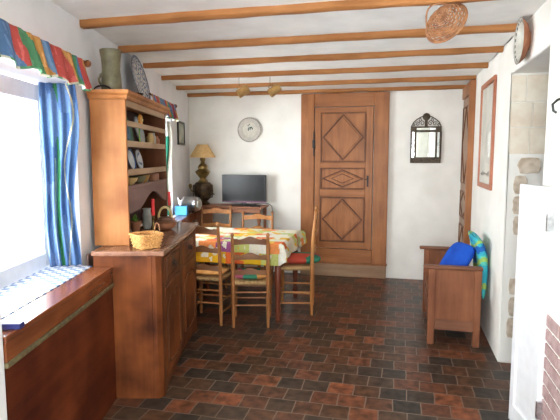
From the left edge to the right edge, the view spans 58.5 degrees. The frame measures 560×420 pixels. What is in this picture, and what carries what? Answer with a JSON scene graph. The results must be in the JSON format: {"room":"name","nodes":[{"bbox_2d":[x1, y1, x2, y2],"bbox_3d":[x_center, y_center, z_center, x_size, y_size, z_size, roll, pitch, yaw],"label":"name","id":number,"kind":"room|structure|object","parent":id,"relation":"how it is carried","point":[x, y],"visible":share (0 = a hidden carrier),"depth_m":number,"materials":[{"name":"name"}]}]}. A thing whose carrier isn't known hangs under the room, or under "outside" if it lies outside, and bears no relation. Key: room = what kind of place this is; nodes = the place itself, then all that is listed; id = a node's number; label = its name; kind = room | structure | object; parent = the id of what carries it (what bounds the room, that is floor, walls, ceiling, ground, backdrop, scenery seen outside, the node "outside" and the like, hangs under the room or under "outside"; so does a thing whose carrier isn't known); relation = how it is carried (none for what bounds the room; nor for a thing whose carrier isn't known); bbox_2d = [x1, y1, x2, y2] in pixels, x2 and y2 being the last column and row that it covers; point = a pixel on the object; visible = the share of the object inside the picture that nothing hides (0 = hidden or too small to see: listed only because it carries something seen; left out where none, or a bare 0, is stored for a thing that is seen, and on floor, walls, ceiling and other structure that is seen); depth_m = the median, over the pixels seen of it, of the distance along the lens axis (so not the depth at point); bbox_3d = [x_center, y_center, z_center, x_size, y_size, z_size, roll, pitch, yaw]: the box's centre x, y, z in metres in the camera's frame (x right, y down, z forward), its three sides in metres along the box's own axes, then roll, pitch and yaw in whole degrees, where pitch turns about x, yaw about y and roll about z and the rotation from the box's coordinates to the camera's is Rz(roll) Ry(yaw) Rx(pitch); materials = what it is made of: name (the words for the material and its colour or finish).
{"room":"traditional dwelling","nodes":[
{"label":"traditional dwelling","id":0,"kind":"room"},
{"bbox_2d":[0,0,189,265],"bbox_3d":[-1.400,0.042,2.921,0.301,2.400,9.000,0,6,0],"label":"wall","id":1,"kind":"structure","parent":0,"point":[46,20],"depth_m":3.20,"materials":[{"name":"white paint"}]},
{"bbox_2d":[0,305,6,419],"bbox_3d":[-1.149,0.209,1.820,0.199,2.300,0.095,0,6,0],"label":"trim","id":2,"kind":"structure","parent":1,"relation":"attached to","point":[3,406],"depth_m":1.89,"materials":[{"name":"white paint"}]},
{"bbox_2d":[0,73,49,288],"bbox_3d":[-1.485,-0.137,2.474,0.070,1.122,1.250,0,6,0],"label":"window","id":3,"kind":"structure","parent":1,"relation":"in","point":[10,87],"depth_m":3.02,"materials":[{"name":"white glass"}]},
{"bbox_2d":[38,82,81,266],"bbox_3d":[-1.313,-0.204,3.015,0.215,1.100,0.034,-2,6,-20],"label":"curtain","id":4,"kind":"object","parent":3,"relation":"hanging from","point":[59,113],"visible":1,"depth_m":3.01,"materials":[{"name":"fabric"}]},
{"bbox_2d":[0,18,92,90],"bbox_3d":[-1.161,-0.723,2.376,0.168,0.196,1.179,0,6,0],"label":"valance","id":5,"kind":"object","parent":1,"relation":"attached to","point":[27,50],"visible":1,"depth_m":2.31,"materials":[{"name":"fabric"}]},
{"bbox_2d":[149,93,178,121],"bbox_3d":[-1.161,-0.989,4.882,0.168,0.196,1.079,0,6,0],"label":"valance","id":6,"kind":"object","parent":1,"relation":"attached to","point":[172,113],"visible":0.63,"depth_m":4.96,"materials":[{"name":"fabric"}]},
{"bbox_2d":[177,121,184,144],"bbox_3d":[-1.238,-0.961,6.264,0.021,0.290,0.406,0,6,0],"label":"picture","id":7,"kind":"object","parent":1,"relation":"attached to","point":[180,125],"visible":0.94,"depth_m":6.22},
{"bbox_2d":[179,123,183,142],"bbox_3d":[-1.243,-0.961,6.264,0.010,0.240,0.350,0,6,0],"label":"print","id":8,"kind":"object","parent":7,"relation":"attached to","point":[181,125],"depth_m":6.28},
{"bbox_2d":[79,0,493,28],"bbox_3d":[0.074,-1.142,2.828,2.724,0.064,0.082,1,6,13],"label":"beam","id":9,"kind":"structure","parent":1,"relation":"attached to","point":[342,5],"depth_m":2.86,"materials":[{"name":"brown wood"}]},
{"bbox_2d":[118,23,516,52],"bbox_3d":[0.160,-1.218,3.555,2.900,0.067,0.080,1,6,13],"label":"beam","id":10,"kind":"structure","parent":1,"relation":"attached to","point":[499,28],"depth_m":3.52,"materials":[{"name":"brown wood"}]},
{"bbox_2d":[143,46,503,67],"bbox_3d":[0.239,-1.290,4.232,3.063,0.066,0.082,1,6,13],"label":"beam","id":11,"kind":"structure","parent":1,"relation":"attached to","point":[491,49],"depth_m":4.16,"materials":[{"name":"brown wood"}]},
{"bbox_2d":[161,62,488,79],"bbox_3d":[0.320,-1.363,4.918,3.229,0.065,0.082,1,6,13],"label":"ceiling beam","id":12,"kind":"structure","parent":1,"relation":"attached to","point":[481,64],"depth_m":4.85,"materials":[{"name":"brown wood"}]},
{"bbox_2d":[176,75,476,89],"bbox_3d":[0.406,-1.441,5.654,3.406,0.067,0.081,1,6,13],"label":"ceiling beam","id":13,"kind":"structure","parent":1,"relation":"attached to","point":[469,77],"depth_m":5.57,"materials":[{"name":"brown wood"}]},
{"bbox_3d":[-1.485,-0.421,5.159,0.070,1.122,1.250,0,6,0],"label":"window","id":14,"kind":"structure","parent":1,"relation":"in","visible":0},
{"bbox_2d":[165,121,171,214],"bbox_3d":[-1.318,-0.469,5.685,0.199,1.065,0.032,-3,7,-23],"label":"curtain","id":15,"kind":"object","parent":14,"relation":"hanging from","point":[167,123],"visible":0.25,"depth_m":5.69,"materials":[{"name":"fabric"}]},
{"bbox_3d":[0.894,-1.057,2.671,0.024,0.065,0.005,1,6,13],"label":"hook","id":16,"kind":"object","parent":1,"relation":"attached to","visible":0},
{"bbox_2d":[425,3,467,43],"bbox_3d":[0.880,-0.999,2.665,0.226,0.216,0.114,5,8,39],"label":"hanging basket","id":17,"kind":"object","parent":16,"relation":"hanging from","point":[440,15],"visible":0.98,"depth_m":2.63,"materials":[{"name":"wicker"}]},
{"bbox_2d":[51,0,546,92],"bbox_3d":[0.132,-1.204,2.581,7.400,0.150,8.500,1,6,13],"label":"ceiling","id":18,"kind":"structure","parent":0,"point":[495,12],"depth_m":3.55,"materials":[{"name":"paint"}]},
{"bbox_2d":[102,272,510,419],"bbox_3d":[0.132,1.307,2.847,7.400,0.100,8.500,1,6,13],"label":"floor","id":19,"kind":"structure","parent":0,"point":[363,352],"depth_m":3.75,"materials":[{"name":"tile"}]},
{"bbox_2d":[0,266,116,419],"bbox_3d":[-1.241,0.846,2.561,0.402,0.871,1.235,0,6,0],"label":"cabinet","id":20,"kind":"object","parent":19,"relation":"on","point":[60,365],"visible":1,"depth_m":2.50,"materials":[{"name":"brown wood"}]},
{"bbox_2d":[1,321,24,328],"bbox_3d":[-1.075,0.458,1.989,0.100,0.022,0.040,0,6,0],"label":"box","id":21,"kind":"object","parent":20,"relation":"on","point":[5,324],"visible":0.8,"depth_m":1.97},
{"bbox_2d":[86,89,198,397],"bbox_3d":[-0.972,0.165,3.786,0.505,1.973,1.385,0,6,0],"label":"dresser","id":22,"kind":"object","parent":19,"relation":"on","point":[155,289],"visible":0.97,"depth_m":3.24,"materials":[{"name":"brown wood"}]},
{"bbox_2d":[93,85,110,88],"bbox_3d":[-1.150,-0.791,3.235,0.122,0.037,0.012,0,6,0],"label":"ring","id":23,"kind":"object","parent":22,"relation":"on","point":[97,86],"visible":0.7,"depth_m":3.23,"materials":[{"name":"black metal"}]},
{"bbox_2d":[98,48,121,88],"bbox_3d":[-1.116,-0.915,3.303,0.142,0.276,0.140,5,8,40],"label":"jug","id":24,"kind":"object","parent":22,"relation":"on","point":[110,76],"visible":0.75,"depth_m":3.25,"materials":[{"name":"ceramic"}]},
{"bbox_2d":[127,118,132,140],"bbox_3d":[-1.093,-0.583,3.558,0.064,0.223,0.230,0,6,0],"label":"plate","id":25,"kind":"object","parent":22,"relation":"on","point":[129,129],"visible":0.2,"depth_m":3.63,"materials":[{"name":"ceramic"}]},
{"bbox_2d":[128,149,135,168],"bbox_3d":[-1.085,-0.367,3.642,0.047,0.156,0.160,0,6,0],"label":"plate","id":26,"kind":"object","parent":22,"relation":"on","point":[131,159],"visible":0.76,"depth_m":3.67,"materials":[{"name":"ceramic"}]},
{"bbox_2d":[128,177,137,184],"bbox_3d":[-1.050,-0.201,3.498,0.110,0.050,0.110,0,6,0],"label":"bowl","id":27,"kind":"object","parent":22,"relation":"on","point":[132,180],"visible":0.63,"depth_m":3.47,"materials":[{"name":"ceramic"}]},
{"bbox_2d":[130,214,141,231],"bbox_3d":[-1.125,0.102,3.892,0.094,0.138,0.094,-3,7,-29],"label":"potted plant","id":28,"kind":"object","parent":22,"relation":"on","point":[135,223],"visible":0.91,"depth_m":3.87,"materials":[{"name":"green plant"}]},
{"bbox_2d":[129,176,145,183],"bbox_3d":[-1.050,-0.224,3.697,0.124,0.055,0.124,0,6,0],"label":"bowl","id":29,"kind":"object","parent":22,"relation":"on","point":[140,179],"visible":0.76,"depth_m":3.66,"materials":[{"name":"beige ceramic"}]},
{"bbox_2d":[135,150,142,167],"bbox_3d":[-1.086,-0.386,3.841,0.047,0.153,0.156,0,6,0],"label":"plate","id":30,"kind":"object","parent":22,"relation":"on","point":[138,158],"visible":0.97,"depth_m":3.87,"materials":[{"name":"ceramic"}]},
{"bbox_2d":[134,117,144,141],"bbox_3d":[-1.093,-0.615,3.887,0.063,0.217,0.224,0,6,0],"label":"plate","id":31,"kind":"object","parent":22,"relation":"on","point":[142,135],"visible":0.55,"depth_m":3.91,"materials":[{"name":"ceramic"}]},
{"bbox_2d":[138,114,142,141],"bbox_3d":[-1.037,-0.596,3.718,0.052,0.228,0.075,3,7,30],"label":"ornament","id":32,"kind":"object","parent":22,"relation":"on","point":[140,118],"visible":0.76,"depth_m":3.70,"materials":[{"name":"orange ceramic"}]},
{"bbox_2d":[131,55,150,98],"bbox_3d":[-1.165,-1.076,4.190,0.054,0.394,0.478,0,6,0],"label":"platter","id":33,"kind":"object","parent":22,"relation":"on","point":[140,79],"visible":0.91,"depth_m":4.20,"materials":[{"name":"ceramic"}]},
{"bbox_2d":[137,174,149,181],"bbox_3d":[-1.050,-0.243,3.846,0.100,0.060,0.100,0,6,0],"label":"bowl","id":34,"kind":"object","parent":22,"relation":"on","point":[146,175],"visible":0.52,"depth_m":3.83,"materials":[{"name":"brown ceramic"}]},
{"bbox_2d":[91,222,198,255],"bbox_3d":[-0.948,0.200,3.790,0.455,0.033,1.385,0,6,0],"label":"countertop","id":35,"kind":"structure","parent":22,"relation":"on","point":[172,237],"depth_m":3.27,"materials":[{"name":"brown wood"}]},
{"bbox_2d":[128,222,163,249],"bbox_3d":[-0.862,0.164,3.225,0.189,0.156,0.189,-4,8,-36],"label":"wicker basket","id":36,"kind":"object","parent":22,"relation":"on","point":[140,241],"visible":1,"depth_m":3.18,"materials":[{"name":"beige wicker"}]},
{"bbox_2d":[142,208,151,228],"bbox_3d":[-1.085,0.068,4.080,0.074,0.165,0.074,0,6,0],"label":"vase","id":37,"kind":"object","parent":22,"relation":"on","point":[146,217],"visible":0.99,"depth_m":4.05,"materials":[{"name":"grey ceramic"}]},
{"bbox_2d":[147,133,153,142],"bbox_3d":[-1.050,-0.570,4.053,0.060,0.105,0.060,0,6,0],"label":"jar","id":38,"kind":"object","parent":22,"relation":"on","point":[150,138],"visible":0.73,"depth_m":4.03,"materials":[{"name":"ceramic"}]},
{"bbox_2d":[147,173,158,180],"bbox_3d":[-1.060,-0.274,4.144,0.080,0.060,0.160,0,6,0],"label":"box","id":39,"kind":"object","parent":22,"relation":"on","point":[153,176],"visible":0.74,"depth_m":4.07,"materials":[{"name":"ceramic"}]},
{"bbox_2d":[151,199,156,230],"bbox_3d":[-0.985,0.042,3.886,0.067,0.258,0.067,0,6,0],"label":"candlestick","id":40,"kind":"object","parent":22,"relation":"on","point":[152,200],"visible":0.79,"depth_m":3.88,"materials":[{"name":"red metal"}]},
{"bbox_2d":[151,199,154,214],"bbox_3d":[-0.985,-0.022,3.879,0.027,0.128,0.027,0,6,0],"label":"candle","id":41,"kind":"object","parent":40,"relation":"on","point":[152,200],"depth_m":3.87,"materials":[{"name":"red wax"}]},
{"bbox_2d":[154,206,176,229],"bbox_3d":[-0.925,0.061,4.029,0.184,0.190,0.184,0,6,0],"label":"teapot","id":42,"kind":"object","parent":22,"relation":"on","point":[165,222],"visible":0.95,"depth_m":3.98,"materials":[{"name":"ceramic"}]},
{"bbox_2d":[168,192,170,215],"bbox_3d":[-0.945,-0.014,4.272,0.067,0.288,0.067,0,6,0],"label":"candlestick","id":43,"kind":"object","parent":22,"relation":"on","point":[169,193],"visible":0.49,"depth_m":4.25,"materials":[{"name":"red wax"}]},
{"bbox_2d":[168,192,170,204],"bbox_3d":[-0.945,-0.098,4.263,0.027,0.118,0.027,0,6,0],"label":"candle","id":44,"kind":"object","parent":43,"relation":"on","point":[169,193],"depth_m":4.25,"materials":[{"name":"red wax"}]},
{"bbox_2d":[173,211,196,264],"bbox_3d":[-1.154,0.499,5.840,0.182,0.871,1.190,0,6,0],"label":"radiator cover","id":45,"kind":"object","parent":19,"relation":"on","point":[191,217],"visible":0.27,"depth_m":5.84,"materials":[{"name":"brown wood"}]},
{"bbox_2d":[175,197,187,214],"bbox_3d":[-1.155,-0.049,5.868,0.136,0.211,0.120,0,6,0],"label":"tissue box","id":46,"kind":"object","parent":45,"relation":"on","point":[180,209],"visible":1,"depth_m":5.82,"materials":[{"name":"blue cardboard"}]},
{"bbox_2d":[181,196,201,212],"bbox_3d":[-1.085,-0.068,6.127,0.241,0.195,0.179,3,7,24],"label":"canister","id":47,"kind":"object","parent":45,"relation":"on","point":[194,204],"visible":0.78,"depth_m":6.05,"materials":[{"name":"metal"}]},
{"bbox_2d":[196,223,231,325],"bbox_3d":[-0.667,0.572,4.738,0.379,0.962,0.409,1,6,13],"label":"dining chair","id":48,"kind":"object","parent":19,"relation":"on","point":[220,277],"visible":0.63,"depth_m":4.58,"materials":[{"name":"brown wood"}]},
{"bbox_2d":[196,265,229,274],"bbox_3d":[-0.660,0.569,4.770,0.330,0.055,0.330,1,6,13],"label":"seat cushion","id":49,"kind":"object","parent":48,"relation":"on","point":[224,268],"visible":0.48,"depth_m":4.63,"materials":[{"name":"fabric"}]},
{"bbox_2d":[196,205,231,288],"bbox_3d":[-0.815,0.432,6.078,0.444,0.957,0.389,1,6,7],"label":"dining chair","id":50,"kind":"object","parent":19,"relation":"on","point":[213,210],"visible":0.41,"depth_m":6.21,"materials":[{"name":"brown wood"}]},
{"bbox_2d":[196,203,268,268],"bbox_3d":[-0.675,0.389,6.689,1.000,0.914,0.360,1,6,13],"label":"console table","id":51,"kind":"object","parent":19,"relation":"on","point":[208,217],"visible":0.18,"depth_m":6.53,"materials":[{"name":"brown wood"}]},
{"bbox_2d":[189,144,214,204],"bbox_3d":[-1.039,-0.473,6.685,0.365,0.800,0.346,1,6,13],"label":"table lamp","id":52,"kind":"object","parent":51,"relation":"on","point":[203,189],"visible":0.95,"depth_m":6.61,"materials":[{"name":"brown metal"}]},
{"bbox_2d":[222,175,265,205],"bbox_3d":[-0.474,-0.262,6.581,0.596,0.402,0.160,1,6,11],"label":"television","id":53,"kind":"object","parent":51,"relation":"on","point":[244,189],"visible":0.89,"depth_m":6.56,"materials":[{"name":"black plastic"}]},
{"bbox_2d":[230,233,271,327],"bbox_3d":[-0.266,0.621,4.658,0.379,0.882,0.409,0,6,0],"label":"dining chair","id":54,"kind":"object","parent":19,"relation":"on","point":[267,281],"visible":0.87,"depth_m":4.50,"materials":[{"name":"brown wood"}]},
{"bbox_2d":[235,268,265,278],"bbox_3d":[-0.272,0.593,4.689,0.320,0.065,0.330,0,6,0],"label":"seat cushion","id":55,"kind":"object","parent":54,"relation":"on","point":[236,276],"visible":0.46,"depth_m":4.54,"materials":[{"name":"fabric"}]},
{"bbox_2d":[205,247,298,320],"bbox_3d":[-0.429,0.628,5.238,1.105,0.744,0.880,1,6,13],"label":"dining table","id":56,"kind":"object","parent":19,"relation":"on","point":[277,273],"visible":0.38,"depth_m":4.73,"materials":[{"name":"brown wood"}]},
{"bbox_2d":[196,227,306,265],"bbox_3d":[-0.430,0.354,5.210,1.263,0.204,1.043,1,6,13],"label":"tablecloth","id":57,"kind":"object","parent":56,"relation":"on","point":[283,243],"visible":0.65,"depth_m":4.80,"materials":[{"name":"multicoloured fabric"}]},
{"bbox_2d":[235,211,273,284],"bbox_3d":[-0.294,0.475,5.957,0.444,0.897,0.389,1,6,7],"label":"dining chair","id":58,"kind":"object","parent":19,"relation":"on","point":[255,216],"visible":0.32,"depth_m":6.09,"materials":[{"name":"brown wood"}]},
{"bbox_2d":[280,206,317,314],"bbox_3d":[0.184,0.495,5.057,0.398,1.047,0.424,1,6,5],"label":"dining chair","id":59,"kind":"object","parent":19,"relation":"on","point":[285,266],"visible":0.8,"depth_m":4.90,"materials":[{"name":"brown wood"}]},
{"bbox_2d":[286,252,320,263],"bbox_3d":[0.183,0.483,5.059,0.460,0.095,0.290,1,6,6],"label":"seat cushion","id":60,"kind":"object","parent":59,"relation":"on","point":[295,257],"visible":0.66,"depth_m":4.94,"materials":[{"name":"fabric"}]},
{"bbox_2d":[419,246,482,347],"bbox_3d":[1.513,0.741,4.541,0.460,0.667,0.960,1,6,13],"label":"bench","id":61,"kind":"object","parent":19,"relation":"on","point":[451,301],"visible":0.92,"depth_m":4.09,"materials":[{"name":"brown wood"}]},
{"bbox_2d":[439,242,474,265],"bbox_3d":[1.541,0.450,4.391,0.214,0.310,0.380,-1,6,-8],"label":"cushion","id":62,"kind":"object","parent":61,"relation":"on","point":[459,253],"visible":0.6,"depth_m":4.32,"materials":[{"name":"fabric"}]},
{"bbox_2d":[468,231,487,298],"bbox_3d":[1.732,0.467,4.388,0.136,0.527,0.480,1,6,13],"label":"cushion","id":63,"kind":"object","parent":61,"relation":"on","point":[480,258],"visible":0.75,"depth_m":4.17,"materials":[{"name":"fabric"}]},
{"bbox_2d":[188,89,463,279],"bbox_3d":[0.476,-0.357,6.694,4.600,2.400,0.300,1,6,13],"label":"wall","id":64,"kind":"structure","parent":0,"point":[423,199],"depth_m":6.42,"materials":[{"name":"white paint"}]},
{"bbox_2d":[238,117,260,141],"bbox_3d":[-0.405,-1.067,6.655,0.326,0.326,0.032,1,6,13],"label":"wall plate","id":65,"kind":"object","parent":64,"relation":"attached to","point":[249,129],"visible":1,"depth_m":6.66,"materials":[{"name":"ceramic"}]},
{"bbox_2d":[187,85,465,96],"bbox_3d":[0.488,-1.515,6.351,3.574,0.067,0.081,1,6,13],"label":"ceiling beam","id":66,"kind":"structure","parent":64,"relation":"attached to","point":[441,87],"depth_m":6.26,"materials":[{"name":"brown wood"}]},
{"bbox_2d":[300,92,389,278],"bbox_3d":[0.812,-0.303,6.410,1.132,2.352,0.103,1,6,13],"label":"door","id":67,"kind":"structure","parent":64,"relation":"in","point":[337,138],"depth_m":6.40,"materials":[{"name":"brown wood"}]},
{"bbox_2d":[410,113,441,162],"bbox_3d":[1.794,-0.883,6.150,0.371,0.611,0.024,1,6,13],"label":"wall mirror","id":68,"kind":"object","parent":64,"relation":"attached to","point":[425,145],"visible":1,"depth_m":6.15,"materials":[{"name":"black metal"}]},
{"bbox_2d":[412,132,414,156],"bbox_3d":[1.651,-0.808,6.197,0.026,0.310,0.014,1,6,13],"label":"mirror","id":69,"kind":"object","parent":68,"relation":"attached to","point":[413,133],"depth_m":6.19,"materials":[{"name":"clear glass"}]},
{"bbox_2d":[416,132,435,156],"bbox_3d":[1.795,-0.804,6.163,0.226,0.310,0.014,1,6,13],"label":"mirror glass","id":70,"kind":"object","parent":68,"relation":"attached to","point":[425,141],"depth_m":6.16,"materials":[{"name":"mirror"}]},
{"bbox_2d":[417,128,435,129],"bbox_3d":[1.791,-0.994,6.127,0.224,0.025,0.002,1,6,13],"label":"mirror","id":71,"kind":"object","parent":68,"relation":"attached to","point":[417,128],"depth_m":6.13,"materials":[{"name":"clear glass"}]},
{"bbox_2d":[437,132,439,156],"bbox_3d":[1.939,-0.800,6.129,0.026,0.310,0.014,1,6,13],"label":"mirror","id":72,"kind":"object","parent":68,"relation":"attached to","point":[438,133],"depth_m":6.12,"materials":[{"name":"clear glass"}]},
{"bbox_2d":[469,0,559,418],"bbox_3d":[1.434,0.114,2.184,0.280,2.412,8.070,1,6,13],"label":"wall","id":73,"kind":"structure","parent":0,"point":[492,215],"depth_m":3.69,"materials":[{"name":"white paint"}]},
{"bbox_2d":[458,80,476,265],"bbox_3d":[2.114,-0.232,5.732,0.062,2.352,0.800,1,6,13],"label":"door","id":74,"kind":"structure","parent":73,"relation":"in","point":[469,91],"depth_m":5.38,"materials":[{"name":"brown wood"}]},
{"bbox_2d":[477,75,496,190],"bbox_3d":[1.843,-0.670,4.469,0.021,0.950,0.710,1,6,13],"label":"framed print","id":75,"kind":"object","parent":73,"relation":"attached to","point":[489,89],"visible":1,"depth_m":4.42,"materials":[{"name":"brown wood"}]},
{"bbox_2d":[514,17,530,64],"bbox_3d":[1.503,-1.043,3.084,0.057,0.280,0.280,1,6,13],"label":"wall clock","id":76,"kind":"object","parent":73,"relation":"attached to","point":[522,39],"visible":1,"depth_m":3.11,"materials":[{"name":"paint"}]},
{"bbox_2d":[506,158,540,337],"bbox_3d":[1.781,0.291,3.661,0.178,1.343,0.008,1,6,13],"label":"trim","id":77,"kind":"structure","parent":73,"relation":"attached to","point":[525,165],"depth_m":3.63,"materials":[{"name":"beige stone"}]},
{"bbox_2d":[509,74,548,153],"bbox_3d":[1.785,-0.678,3.558,0.267,0.555,0.006,1,6,13],"label":"wall tiles","id":78,"kind":"structure","parent":73,"relation":"attached to","point":[536,85],"depth_m":3.56,"materials":[{"name":"beige tile"}]},
{"bbox_2d":[508,184,555,419],"bbox_3d":[1.359,0.562,2.714,0.043,1.390,0.357,0,6,3],"label":"door","id":79,"kind":"structure","parent":73,"relation":"in","point":[536,219],"depth_m":2.68,"materials":[{"name":"white paint"}]},
{"bbox_2d":[541,314,559,419],"bbox_3d":[1.299,0.923,2.321,0.010,0.735,0.815,1,6,13],"label":"trim","id":80,"kind":"structure","parent":73,"relation":"attached to","point":[551,324],"depth_m":2.44,"materials":[{"name":"brick"}]},
{"bbox_2d":[551,98,559,113],"bbox_3d":[1.324,-0.506,2.383,0.058,0.095,0.024,1,6,13],"label":"coat hook","id":81,"kind":"object","parent":73,"relation":"attached to","point":[558,99],"visible":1,"depth_m":2.38,"materials":[{"name":"silver metal"}]},
{"bbox_3d":[-0.416,-1.303,5.085,0.015,0.082,0.004,1,6,13],"label":"hook","id":82,"kind":"object","parent":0,"visible":0},
{"bbox_2d":[236,84,249,97],"bbox_3d":[-0.377,-1.214,5.102,0.147,0.143,0.090,-1,6,-9],"label":"mug","id":83,"kind":"object","parent":82,"relation":"hanging from","point":[244,89],"visible":1,"depth_m":5.07,"materials":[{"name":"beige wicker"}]},
{"bbox_3d":[-0.100,-1.292,5.007,0.015,0.085,0.004,1,6,13],"label":"hook","id":84,"kind":"object","parent":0,"visible":0},
{"bbox_2d":[267,83,281,96],"bbox_3d":[-0.056,-1.204,5.026,0.147,0.143,0.090,-1,6,-11],"label":"mug","id":85,"kind":"object","parent":84,"relation":"hanging from","point":[275,89],"visible":1,"depth_m":4.99,"materials":[{"name":"yellow ceramic"}]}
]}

